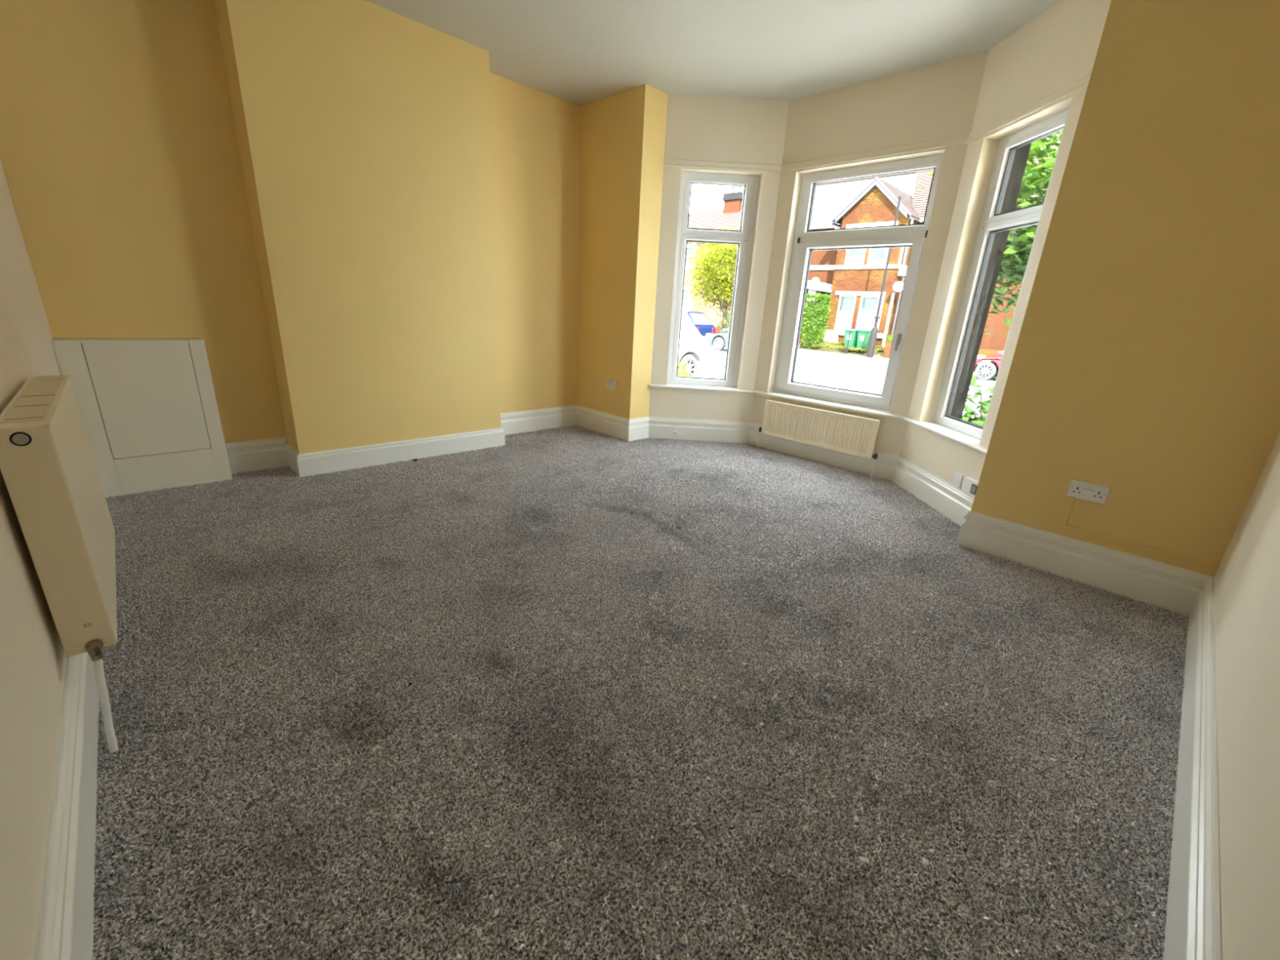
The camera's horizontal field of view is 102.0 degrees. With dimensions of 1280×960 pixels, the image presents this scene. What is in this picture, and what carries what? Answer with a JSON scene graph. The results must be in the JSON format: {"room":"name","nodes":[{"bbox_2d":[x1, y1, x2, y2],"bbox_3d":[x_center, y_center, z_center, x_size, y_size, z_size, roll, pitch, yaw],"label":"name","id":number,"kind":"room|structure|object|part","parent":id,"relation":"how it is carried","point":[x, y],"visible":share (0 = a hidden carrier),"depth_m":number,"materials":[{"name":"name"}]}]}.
{"room":"empty living room","nodes":[
{"label":"empty living room","id":0,"kind":"room"},
{"bbox_2d":[0,160,66,959],"bbox_3d":[-1.575,-0.657,1.037,0.100,2.819,4.699,-14,25,-42],"label":"wall","id":1,"kind":"structure","parent":0,"point":[33,655],"depth_m":1.10,"materials":[{"name":"beige paint"}]},
{"bbox_2d":[0,374,118,753],"bbox_3d":[-1.722,0.181,1.586,0.106,0.861,1.028,-14,25,-42],"label":"radiator","id":2,"kind":"object","parent":1,"relation":"attached to","point":[48,468],"visible":1,"depth_m":1.31,"materials":[{"name":"beige metal"}]},
{"bbox_2d":[0,374,70,430],"bbox_3d":[-1.730,-0.239,1.490,0.092,0.006,0.925,-14,25,-42],"label":"grille","id":3,"kind":"object","parent":2,"relation":"attached to","point":[37,405],"depth_m":1.39,"materials":[{"name":"beige metal"}]},
{"bbox_3d":[-1.717,0.038,1.612,0.010,0.594,0.925,-14,25,-42],"label":"panel","id":4,"kind":"part","parent":2,"relation":"part of","materials":[{"name":"beige metal"}]},
{"bbox_2d":[32,652,99,959],"bbox_3d":[-1.551,0.587,1.442,0.022,0.210,4.354,-14,25,-42],"label":"baseboard","id":5,"kind":"structure","parent":1,"relation":"attached to","point":[64,929],"depth_m":1.05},
{"bbox_2d":[0,0,581,443],"bbox_3d":[-1.875,-1.597,3.799,3.502,2.819,0.100,-15,25,-42],"label":"wall","id":6,"kind":"structure","parent":0,"point":[120,157],"depth_m":2.91,"materials":[{"name":"yellow paint"}]},
{"bbox_2d":[225,436,288,474],"bbox_3d":[-2.590,-0.168,3.522,0.352,0.210,0.022,-15,25,-42],"label":"baseboard","id":7,"kind":"structure","parent":6,"relation":"attached to","point":[261,454],"depth_m":3.51,"materials":[{"name":"white wood"}]},
{"bbox_2d":[500,404,576,435],"bbox_3d":[-1.025,-0.573,4.998,1.049,0.210,0.022,-15,25,-42],"label":"baseboard","id":8,"kind":"structure","parent":6,"relation":"attached to","point":[515,422],"depth_m":5.02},
{"bbox_2d":[213,0,501,453],"bbox_3d":[-1.762,-1.535,3.633,1.489,2.819,0.311,-15,25,-42],"label":"wall","id":9,"kind":"structure","parent":0,"point":[363,128],"depth_m":3.37,"materials":[{"name":"yellow paint"}]},
{"bbox_2d":[285,444,299,476],"bbox_3d":[-2.365,-0.133,3.538,0.022,0.158,0.333,-15,25,-42],"label":"baseboard","id":10,"kind":"structure","parent":9,"relation":"attached to","point":[291,455],"depth_m":3.52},
{"bbox_2d":[297,427,505,477],"bbox_3d":[-1.716,-0.231,3.943,1.533,0.158,0.022,-15,25,-42],"label":"baseboard","id":11,"kind":"structure","parent":9,"relation":"attached to","point":[317,463],"depth_m":3.84,"materials":[{"name":"white wood"}]},
{"bbox_2d":[576,84,667,418],"bbox_3d":[-0.183,-1.858,4.865,0.452,2.819,0.896,-15,25,-42],"label":"wall","id":12,"kind":"structure","parent":0,"point":[623,134],"depth_m":4.54,"materials":[{"name":"yellow paint"}]},
{"bbox_2d":[576,404,629,441],"bbox_3d":[-0.380,-0.563,5.078,0.022,0.210,0.818,-15,25,-42],"label":"baseboard","id":13,"kind":"structure","parent":12,"relation":"attached to","point":[618,427],"depth_m":5.04,"materials":[{"name":"white wood"}]},
{"bbox_2d":[605,378,616,390],"bbox_3d":[-0.274,-0.900,4.880,0.013,0.086,0.146,-15,25,-42],"label":"double socket","id":14,"kind":"object","parent":12,"relation":"attached to","point":[610,384],"visible":1,"depth_m":4.87,"materials":[{"name":"white plastic"}]},
{"bbox_2d":[628,416,648,441],"bbox_3d":[-0.012,-0.482,4.897,0.274,0.210,0.022,-15,25,-42],"label":"baseboard","id":15,"kind":"structure","parent":12,"relation":"attached to","point":[638,427],"depth_m":4.89,"materials":[{"name":"white wood"}]},
{"bbox_2d":[364,0,1059,106],"bbox_3d":[0.228,-2.519,2.065,4.914,0.250,4.861,-15,25,-42],"label":"ceiling","id":16,"kind":"structure","parent":0,"point":[580,53],"depth_m":3.24,"materials":[{"name":"white paint"}]},
{"bbox_2d":[648,94,789,422],"bbox_3d":[0.677,-1.474,4.809,1.087,3.419,0.280,3,18,0],"label":"wall","id":17,"kind":"structure","parent":0,"point":[702,128],"depth_m":4.38,"materials":[{"name":"cream painted plaster"},{"name":"off white paint"}]},
{"bbox_2d":[648,416,750,443],"bbox_3d":[0.563,-0.478,4.984,0.972,0.210,0.022,3,18,0],"label":"baseboard","id":18,"kind":"structure","parent":17,"relation":"attached to","point":[695,429],"depth_m":4.97,"materials":[{"name":"white wood"}]},
{"bbox_2d":[666,171,759,387],"bbox_3d":[0.638,-1.776,4.784,0.675,1.808,0.238,3,18,0],"label":"window","id":19,"kind":"structure","parent":17,"relation":"in","point":[744,238],"depth_m":4.60,"materials":[{"name":"white plastic"}]},
{"bbox_3d":[0.625,-1.552,4.772,0.585,1.260,0.064,3,18,0],"label":"casement sash","id":20,"kind":"part","parent":19,"relation":"part of","materials":[{"name":"white plastic"}]},
{"bbox_3d":[0.671,-2.361,4.501,0.585,0.427,0.064,3,18,0],"label":"fanlight sash","id":21,"kind":"part","parent":19,"relation":"part of","materials":[{"name":"white plastic"}]},
{"bbox_2d":[663,158,781,172],"bbox_3d":[0.682,-2.600,4.278,0.972,0.052,0.016,3,18,0],"label":"trim","id":22,"kind":"structure","parent":17,"relation":"attached to","point":[667,162],"depth_m":4.28,"materials":[{"name":"white wood"}]},
{"bbox_2d":[750,50,988,455],"bbox_3d":[1.684,-1.249,4.307,0.280,3.419,1.612,-15,25,-42],"label":"wall","id":23,"kind":"structure","parent":0,"point":[936,101],"depth_m":3.79,"materials":[{"name":"cream painted plaster"}]},
{"bbox_2d":[648,383,987,453],"bbox_3d":[1.342,-0.589,4.184,0.820,0.028,2.820,-15,25,-42],"label":"trim","id":24,"kind":"structure","parent":23,"relation":"attached to","point":[971,442],"depth_m":4.18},
{"bbox_2d":[757,400,879,477],"bbox_3d":[1.510,-0.384,4.448,0.099,0.457,1.097,-15,25,-42],"label":"radiator","id":25,"kind":"object","parent":23,"relation":"attached to","point":[851,434],"visible":1,"depth_m":4.36,"materials":[{"name":"beige metal"}]},
{"bbox_3d":[1.484,-0.304,4.453,0.024,0.008,1.021,-15,25,-42],"label":"rail","id":26,"kind":"part","parent":25,"relation":"part of","materials":[{"name":"beige metal"}]},
{"bbox_3d":[1.492,-0.448,4.405,0.018,0.303,1.019,-15,25,-42],"label":"panel","id":27,"kind":"part","parent":25,"relation":"part of","materials":[{"name":"beige metal"}]},
{"bbox_3d":[1.500,-0.591,4.357,0.026,0.008,1.021,-15,25,-42],"label":"rail","id":28,"kind":"part","parent":25,"relation":"part of","materials":[{"name":"beige metal"}]},
{"bbox_2d":[746,422,898,480],"bbox_3d":[1.524,-0.270,4.522,0.022,0.210,1.387,-15,25,-42],"label":"baseboard","id":29,"kind":"structure","parent":23,"relation":"attached to","point":[885,464],"depth_m":4.43,"materials":[{"name":"white wood"}]},
{"bbox_2d":[773,154,943,411],"bbox_3d":[1.738,-1.533,4.243,0.284,1.808,1.105,-15,25,-42],"label":"window","id":30,"kind":"structure","parent":23,"relation":"in","point":[913,236],"depth_m":4.15,"materials":[{"name":"white plastic"}]},
{"bbox_3d":[1.678,-1.302,4.271,0.078,1.216,1.015,-15,25,-42],"label":"casement sash","id":31,"kind":"part","parent":30,"relation":"part of","materials":[{"name":"white plastic"}]},
{"bbox_3d":[1.730,-2.132,3.998,0.064,0.428,1.015,-15,25,-42],"label":"fanlight sash","id":32,"kind":"part","parent":30,"relation":"part of","materials":[{"name":"white plastic"}]},
{"bbox_3d":[1.966,-1.052,3.950,0.038,0.130,0.024,-15,25,-42],"label":"casement handle","id":33,"kind":"part","parent":30,"relation":"part of","materials":[{"name":"grey metal"}]},
{"bbox_2d":[780,133,969,172],"bbox_3d":[1.646,-2.391,3.815,0.016,0.052,1.387,-15,25,-42],"label":"trim","id":34,"kind":"structure","parent":23,"relation":"attached to","point":[961,140],"depth_m":3.73,"materials":[{"name":"white wood"}]},
{"bbox_2d":[899,0,1111,488],"bbox_3d":[2.218,-0.894,3.333,0.280,3.419,1.108,3,18,-2],"label":"wall","id":35,"kind":"structure","parent":0,"point":[1057,48],"depth_m":3.08,"materials":[{"name":"cream painted plaster"}]},
{"bbox_2d":[892,455,973,526],"bbox_3d":[2.015,0.069,3.593,0.022,0.210,0.998,3,18,-2],"label":"baseboard","id":36,"kind":"structure","parent":35,"relation":"attached to","point":[944,497],"depth_m":3.54,"materials":[{"name":"white wood"}]},
{"bbox_2d":[951,471,963,488],"bbox_3d":[2.034,-0.001,3.321,0.011,0.088,0.088,3,18,-2],"label":"blank plate","id":37,"kind":"object","parent":35,"relation":"attached to","point":[957,480],"visible":1,"depth_m":3.31,"materials":[{"name":"white plastic"}]},
{"bbox_2d":[960,476,978,497],"bbox_3d":[2.027,0.047,3.158,0.032,0.094,0.156,3,18,-2],"label":"switch box","id":38,"kind":"object","parent":35,"relation":"attached to","point":[970,485],"visible":0.71,"depth_m":3.16,"materials":[{"name":"white plastic"}]},
{"bbox_3d":[2.015,0.057,3.127,0.004,0.056,0.048,2,18,-2],"label":"black frame","id":39,"kind":"part","parent":38,"relation":"part of","materials":[{"name":"black plastic"}]},
{"bbox_2d":[950,142,1031,418],"bbox_3d":[2.329,-1.157,3.188,0.132,1.788,0.680,3,18,-2],"label":"trim","id":40,"kind":"structure","parent":35,"relation":"attached to","point":[1021,154],"depth_m":3.49,"materials":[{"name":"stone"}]},
{"bbox_2d":[933,108,1069,439],"bbox_3d":[2.306,-1.149,3.190,0.238,1.808,0.680,3,18,-2],"label":"window","id":41,"kind":"structure","parent":35,"relation":"in","point":[993,221],"depth_m":3.31,"materials":[{"name":"white plastic"}]},
{"bbox_3d":[2.212,-0.952,3.254,0.064,1.255,0.590,3,18,-2],"label":"casement sash","id":42,"kind":"part","parent":41,"relation":"part of","materials":[{"name":"white plastic"}]},
{"bbox_3d":[2.257,-1.758,2.984,0.064,0.438,0.590,3,18,-2],"label":"fanlight sash","id":43,"kind":"part","parent":41,"relation":"part of","materials":[{"name":"white plastic"}]},
{"bbox_2d":[966,73,1091,143],"bbox_3d":[2.138,-2.052,2.884,0.016,0.052,0.998,3,18,-2],"label":"trim","id":44,"kind":"structure","parent":35,"relation":"attached to","point":[1082,83],"depth_m":2.81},
{"bbox_2d":[970,0,1279,576],"bbox_3d":[2.490,-0.852,2.305,0.452,2.819,1.153,-15,25,-42],"label":"wall","id":45,"kind":"structure","parent":0,"point":[1144,367],"depth_m":2.23,"materials":[{"name":"yellow paint"}]},
{"bbox_2d":[956,511,1211,616],"bbox_3d":[2.174,0.399,2.633,0.022,0.210,0.975,-15,25,-42],"label":"baseboard","id":46,"kind":"structure","parent":45,"relation":"attached to","point":[1175,588],"depth_m":2.57,"materials":[{"name":"white wood"}]},
{"bbox_2d":[1066,479,1110,503],"bbox_3d":[2.189,0.057,2.530,0.013,0.086,0.146,-15,25,-42],"label":"double socket","id":47,"kind":"object","parent":45,"relation":"attached to","point":[1089,491],"visible":1,"depth_m":2.53,"materials":[{"name":"white plastic"}]},
{"bbox_2d":[1059,497,1218,568],"bbox_3d":[2.331,0.234,2.423,0.020,0.163,0.555,-15,25,-42],"label":"cable trunking","id":48,"kind":"object","parent":45,"relation":"attached to","point":[1064,525],"visible":1,"depth_m":2.46,"materials":[{"name":"plastic"}]},
{"bbox_2d":[1213,431,1279,959],"bbox_3d":[1.302,-0.369,0.662,3.645,2.819,0.100,-14,25,-41],"label":"wall","id":49,"kind":"structure","parent":0,"point":[1246,578],"depth_m":1.17,"materials":[{"name":"beige paint"}]},
{"bbox_2d":[1162,576,1221,959],"bbox_3d":[1.225,0.841,1.149,3.544,0.210,0.022,-14,25,-41],"label":"baseboard","id":50,"kind":"structure","parent":49,"relation":"attached to","point":[1192,931],"depth_m":1.23,"materials":[{"name":"white wood"}]},
{"bbox_3d":[0.064,0.389,3.038,4.914,0.246,4.861,-15,25,-42],"label":"floor","id":51,"kind":"structure","parent":0,"visible":0},
{"bbox_2d":[91,424,1188,959],"bbox_3d":[-0.007,0.267,2.990,4.455,0.001,4.541,-15,25,-42],"label":"carpet","id":52,"kind":"object","parent":51,"relation":"on","point":[429,826],"visible":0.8,"depth_m":1.58,"materials":[{"name":"grey carpet"}]},
{"bbox_2d":[51,337,232,497],"bbox_3d":[-2.875,-0.377,3.048,0.610,0.877,0.145,-15,25,-42],"label":"base cabinet","id":53,"kind":"object","parent":52,"relation":"on","point":[148,406],"visible":0.97,"depth_m":2.98,"materials":[{"name":"white paint"}]},
{"bbox_3d":[-2.813,-0.470,2.981,0.431,0.651,0.018,-15,25,-42],"label":"door","id":54,"kind":"part","parent":53,"relation":"part of","materials":[{"name":"white paint"}]},
{"bbox_2d":[493,908,498,917],"bbox_3d":[-0.292,0.881,1.054,0.010,0.004,0.016,0,19,-8],"label":"fluff","id":55,"kind":"object","parent":52,"relation":"on","point":[496,911],"visible":1,"depth_m":1.05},
{"bbox_2d":[205,481,995,715],"bbox_3d":[-0.308,0.373,2.570,4.027,0.003,2.252,1,19,-7],"label":"carpet specks","id":56,"kind":"object","parent":52,"relation":"on","point":[562,482],"visible":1,"depth_m":1.86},
{"bbox_2d":[240,537,1158,949],"bbox_3d":[-0.020,0.531,2.143,4.527,0.002,2.385,3,18,-2],"label":"carpet lint","id":57,"kind":"object","parent":52,"relation":"on","point":[813,537],"visible":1,"depth_m":1.30},
{"bbox_2d":[857,856,869,862],"bbox_3d":[0.518,0.878,1.198,0.025,0.009,0.014,9,19,17],"label":"fluff","id":58,"kind":"object","parent":52,"relation":"on","point":[860,858],"visible":1,"depth_m":1.20,"materials":[{"name":"beige fabric"}]},
{"bbox_2d":[922,857,928,865],"bbox_3d":[0.663,0.885,1.202,0.013,0.008,0.017,11,20,21],"label":"fluff","id":59,"kind":"object","parent":52,"relation":"on","point":[925,861],"visible":1,"depth_m":1.20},
{"label":"outside","id":60,"kind":"structure","parent":0,"visible":0},
{"bbox_3d":[-5.958,-3.524,15.093,7.600,0.120,59.000,-15,25,-42],"label":"garden","id":61,"kind":"object","parent":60,"visible":0},
{"bbox_2d":[677,360,693,377],"bbox_3d":[0.452,-1.467,8.401,1.129,1.032,1.215,5,19,5],"label":"shrub","id":62,"kind":"object","parent":61,"relation":"on","point":[686,373],"visible":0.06,"depth_m":8.28,"materials":[{"name":"yellow plant"}]},
{"bbox_2d":[676,311,710,377],"bbox_3d":[-0.445,-3.010,11.643,4.335,1.679,2.160,-15,25,-42],"label":"car","id":63,"kind":"object","parent":61,"relation":"on","point":[694,349],"visible":0.13,"depth_m":12.06,"materials":[{"name":"white paint"}]},
{"bbox_2d":[961,375,996,426],"bbox_3d":[3.746,-0.470,5.454,1.247,1.268,1.329,-2,19,-15],"label":"bush","id":64,"kind":"object","parent":61,"relation":"on","point":[983,406],"visible":0.06,"depth_m":5.47,"materials":[{"name":"green plant"}]},
{"bbox_3d":[3.545,-0.387,5.447,0.329,1.070,0.035,-5,20,-24],"label":"stem","id":65,"kind":"part","parent":64,"relation":"part of","materials":[{"name":"green plant"}]},
{"bbox_2d":[920,130,1062,334],"bbox_3d":[4.754,-2.837,6.347,3.106,5.272,2.746,-3,20,-19],"label":"tree","id":66,"kind":"object","parent":61,"relation":"on","point":[1012,265],"visible":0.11,"depth_m":5.83,"materials":[{"name":"green plant"}]},
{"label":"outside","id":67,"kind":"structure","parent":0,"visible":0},
{"bbox_2d":[696,371,980,417],"bbox_3d":[-2.526,-4.403,18.331,2.000,0.120,59.000,-15,25,-42],"label":"pavement","id":68,"kind":"structure","parent":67,"point":[706,374],"depth_m":14.44,"materials":[{"name":"concrete"}]},
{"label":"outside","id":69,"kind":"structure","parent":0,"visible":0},
{"bbox_2d":[706,345,995,414],"bbox_3d":[2.152,-5.520,22.778,11.100,0.120,59.000,-15,25,-42],"label":"road","id":70,"kind":"structure","parent":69,"point":[847,374],"depth_m":18.07,"materials":[{"name":"white asphalt"}]},
{"bbox_2d":[681,310,715,340],"bbox_3d":[2.044,-8.556,28.884,2.110,1.749,4.235,-15,25,-42],"label":"car","id":71,"kind":"object","parent":70,"relation":"on","point":[701,322],"visible":0.11,"depth_m":27.56,"materials":[{"name":"blue paint"}]},
{"bbox_2d":[705,328,800,351],"bbox_3d":[5.259,-6.747,24.412,2.110,1.499,4.235,-15,25,-42],"label":"car","id":72,"kind":"object","parent":70,"relation":"on","point":[719,341],"visible":0.27,"depth_m":24.77,"materials":[{"name":"white paint"}]},
{"bbox_2d":[793,376,843,387],"bbox_3d":[4.914,-2.924,15.295,2.132,0.010,1.604,10,20,20],"label":"road patch","id":73,"kind":"object","parent":70,"relation":"on","point":[809,380],"visible":0.57,"depth_m":15.17,"materials":[{"name":"white asphalt"}]},
{"bbox_2d":[842,387,882,394],"bbox_3d":[6.428,-2.223,13.453,2.110,0.010,1.029,8,19,13],"label":"road patch","id":74,"kind":"object","parent":70,"relation":"on","point":[861,390],"visible":0.14,"depth_m":13.84,"materials":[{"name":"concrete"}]},
{"bbox_2d":[973,351,1003,380],"bbox_3d":[13.605,-4.057,17.854,2.110,1.449,4.135,-15,25,-42],"label":"car","id":75,"kind":"object","parent":70,"relation":"on","point":[984,369],"visible":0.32,"depth_m":18.19,"materials":[{"name":"red paint"}]},
{"bbox_2d":[996,351,1003,355],"bbox_3d":[12.316,-4.326,17.701,0.160,0.140,0.170,-15,25,-42],"label":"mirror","id":76,"kind":"object","parent":75,"relation":"attached to","point":[999,353],"depth_m":17.64,"materials":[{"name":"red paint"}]},
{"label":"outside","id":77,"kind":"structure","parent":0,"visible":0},
{"bbox_2d":[709,344,975,375],"bbox_3d":[7.021,-6.883,27.327,2.500,0.120,59.000,-15,25,-42],"label":"pavement","id":78,"kind":"structure","parent":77,"point":[880,361],"depth_m":24.17,"materials":[{"name":"concrete"}]},
{"bbox_2d":[684,225,738,333],"bbox_3d":[4.766,-10.480,28.147,4.535,5.946,5.773,-15,25,-42],"label":"tree","id":79,"kind":"object","parent":78,"relation":"on","point":[721,287],"visible":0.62,"depth_m":27.68,"materials":[{"name":"yellow plant"}]},
{"bbox_2d":[719,302,732,333],"bbox_3d":[5.248,-8.265,27.376,2.094,2.346,2.064,6,19,8],"label":"flowering shrub","id":80,"kind":"object","parent":78,"relation":"on","point":[728,322],"visible":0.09,"depth_m":27.47,"materials":[{"name":"green plant"}]},
{"bbox_2d":[845,330,851,354],"bbox_3d":[10.246,-6.764,25.496,0.092,1.160,0.092,-4,20,-22],"label":"marker post","id":81,"kind":"object","parent":78,"relation":"on","point":[850,331],"visible":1,"depth_m":25.47,"materials":[{"name":"grey paint"}]},
{"bbox_2d":[866,195,901,358],"bbox_3d":[11.045,-9.028,23.433,0.298,6.840,0.298,-15,25,-42],"label":"pole","id":82,"kind":"object","parent":78,"relation":"on","point":[872,343],"visible":0.96,"depth_m":23.84,"materials":[{"name":"grey metal"}]},
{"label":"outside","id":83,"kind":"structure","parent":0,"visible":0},
{"bbox_2d":[715,333,888,359],"bbox_3d":[9.097,-7.452,29.271,3.300,0.950,59.000,-15,25,-42],"label":"forecourt","id":84,"kind":"structure","parent":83,"point":[876,354],"depth_m":26.51,"materials":[{"name":"grey concrete"}]},
{"bbox_2d":[682,186,742,333],"bbox_3d":[3.478,-15.759,37.217,7.750,9.650,14.200,-15,25,-42],"label":"brick house","id":85,"kind":"structure","parent":84,"relation":"on","point":[730,216],"depth_m":33.67,"materials":[{"name":"red brick"}]},
{"bbox_2d":[682,302,687,310],"bbox_3d":[2.557,-11.314,34.033,0.003,0.750,1.500,-15,25,-42],"label":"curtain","id":86,"kind":"object","parent":85,"relation":"hanging from","point":[684,304],"depth_m":33.66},
{"bbox_2d":[730,186,735,192],"bbox_3d":[6.098,-19.053,34.089,0.290,0.450,0.290,-15,25,-42],"label":"chimney pot","id":87,"kind":"object","parent":85,"relation":"on","point":[732,188],"depth_m":33.98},
{"bbox_2d":[737,186,742,191],"bbox_3d":[6.517,-18.895,33.688,0.290,0.450,0.290,-15,25,-42],"label":"chimney pot","id":88,"kind":"object","parent":85,"relation":"on","point":[740,189],"depth_m":33.59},
{"bbox_2d":[799,293,831,349],"bbox_3d":[8.592,-8.617,28.029,1.303,2.902,3.184,-15,25,-42],"label":"hedge","id":89,"kind":"object","parent":84,"relation":"on","point":[813,318],"visible":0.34,"depth_m":27.15,"materials":[{"name":"green plant"}]},
{"bbox_2d":[811,341,884,352],"bbox_3d":[10.586,-6.794,26.353,1.458,0.352,3.398,-15,25,-42],"label":"grass","id":90,"kind":"structure","parent":84,"relation":"on","point":[834,344],"depth_m":26.39,"materials":[{"name":"yellow plant"}]},
{"bbox_2d":[843,328,857,351],"bbox_3d":[10.655,-7.043,26.113,0.780,1.060,0.600,-15,25,-42],"label":"wheelie bin","id":91,"kind":"object","parent":84,"relation":"on","point":[853,336],"visible":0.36,"depth_m":25.86,"materials":[{"name":"green plastic"}]},
{"bbox_3d":[10.666,-7.503,25.945,0.740,0.080,0.600,-15,25,-42],"label":"lid","id":92,"kind":"part","parent":91,"relation":"part of","materials":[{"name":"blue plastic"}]},
{"bbox_2d":[856,329,871,351],"bbox_3d":[11.180,-6.913,25.814,0.780,1.060,0.600,-15,25,-42],"label":"wheelie bin","id":93,"kind":"object","parent":84,"relation":"on","point":[863,335],"visible":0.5,"depth_m":25.55,"materials":[{"name":"green plastic"}]},
{"bbox_3d":[10.957,-6.991,25.551,0.025,0.250,0.200,-15,25,-42],"label":"label panel","id":94,"kind":"part","parent":93,"relation":"part of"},
{"bbox_3d":[11.192,-7.373,25.646,0.740,0.080,0.600,-15,25,-42],"label":"lid","id":95,"kind":"part","parent":93,"relation":"part of","materials":[{"name":"green plastic"}]},
{"bbox_2d":[881,333,893,345],"bbox_3d":[12.149,-6.542,25.015,0.678,0.947,1.066,-15,25,-42],"label":"shrub","id":96,"kind":"object","parent":84,"relation":"on","point":[891,338],"visible":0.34,"depth_m":25.06,"materials":[{"name":"green plant"}]},
{"bbox_2d":[806,155,1048,351],"bbox_3d":[14.200,-11.557,27.216,7.452,9.170,15.700,-15,25,-42],"label":"brick house","id":97,"kind":"structure","parent":84,"relation":"on","point":[853,278],"depth_m":25.92,"materials":[{"name":"red brick"}]},
{"bbox_3d":[10.248,-8.930,29.068,0.120,2.400,0.900,-15,25,-42],"label":"door","id":98,"kind":"part","parent":97,"relation":"part of","materials":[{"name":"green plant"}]},
{"bbox_2d":[836,311,851,328],"bbox_3d":[10.649,-8.335,27.008,0.003,0.880,0.700,-15,25,-42],"label":"curtain","id":99,"kind":"object","parent":97,"relation":"hanging from","point":[843,317],"depth_m":27.01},
{"bbox_3d":[10.999,-7.567,26.791,0.120,0.220,3.100,-15,25,-42],"label":"window sill","id":100,"kind":"part","parent":97,"relation":"part of","materials":[{"name":"white paint"}]},
{"bbox_2d":[848,256,861,262],"bbox_3d":[10.812,-11.105,26.074,0.003,0.256,0.680,-15,25,-42],"label":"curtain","id":101,"kind":"object","parent":97,"relation":"hanging from","point":[851,259],"depth_m":26.07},
{"bbox_2d":[857,309,875,330],"bbox_3d":[11.463,-8.082,26.212,0.003,0.992,0.770,-15,25,-42],"label":"curtain","id":102,"kind":"object","parent":97,"relation":"hanging from","point":[865,321],"depth_m":26.22,"materials":[{"name":"white fabric"}]},
{"bbox_3d":[12.327,-9.186,24.613,0.465,0.483,0.411,-9,22,-32],"label":"satellite dish","id":103,"kind":"part","parent":97,"relation":"part of","materials":[{"name":"white metal"}]},
{"bbox_2d":[882,341,1003,362],"bbox_3d":[13.868,-5.432,22.723,0.250,0.780,6.150,-15,25,-42],"label":"brick wall","id":104,"kind":"structure","parent":84,"relation":"on","point":[987,353],"depth_m":21.93,"materials":[{"name":"orange brick"}]}
]}

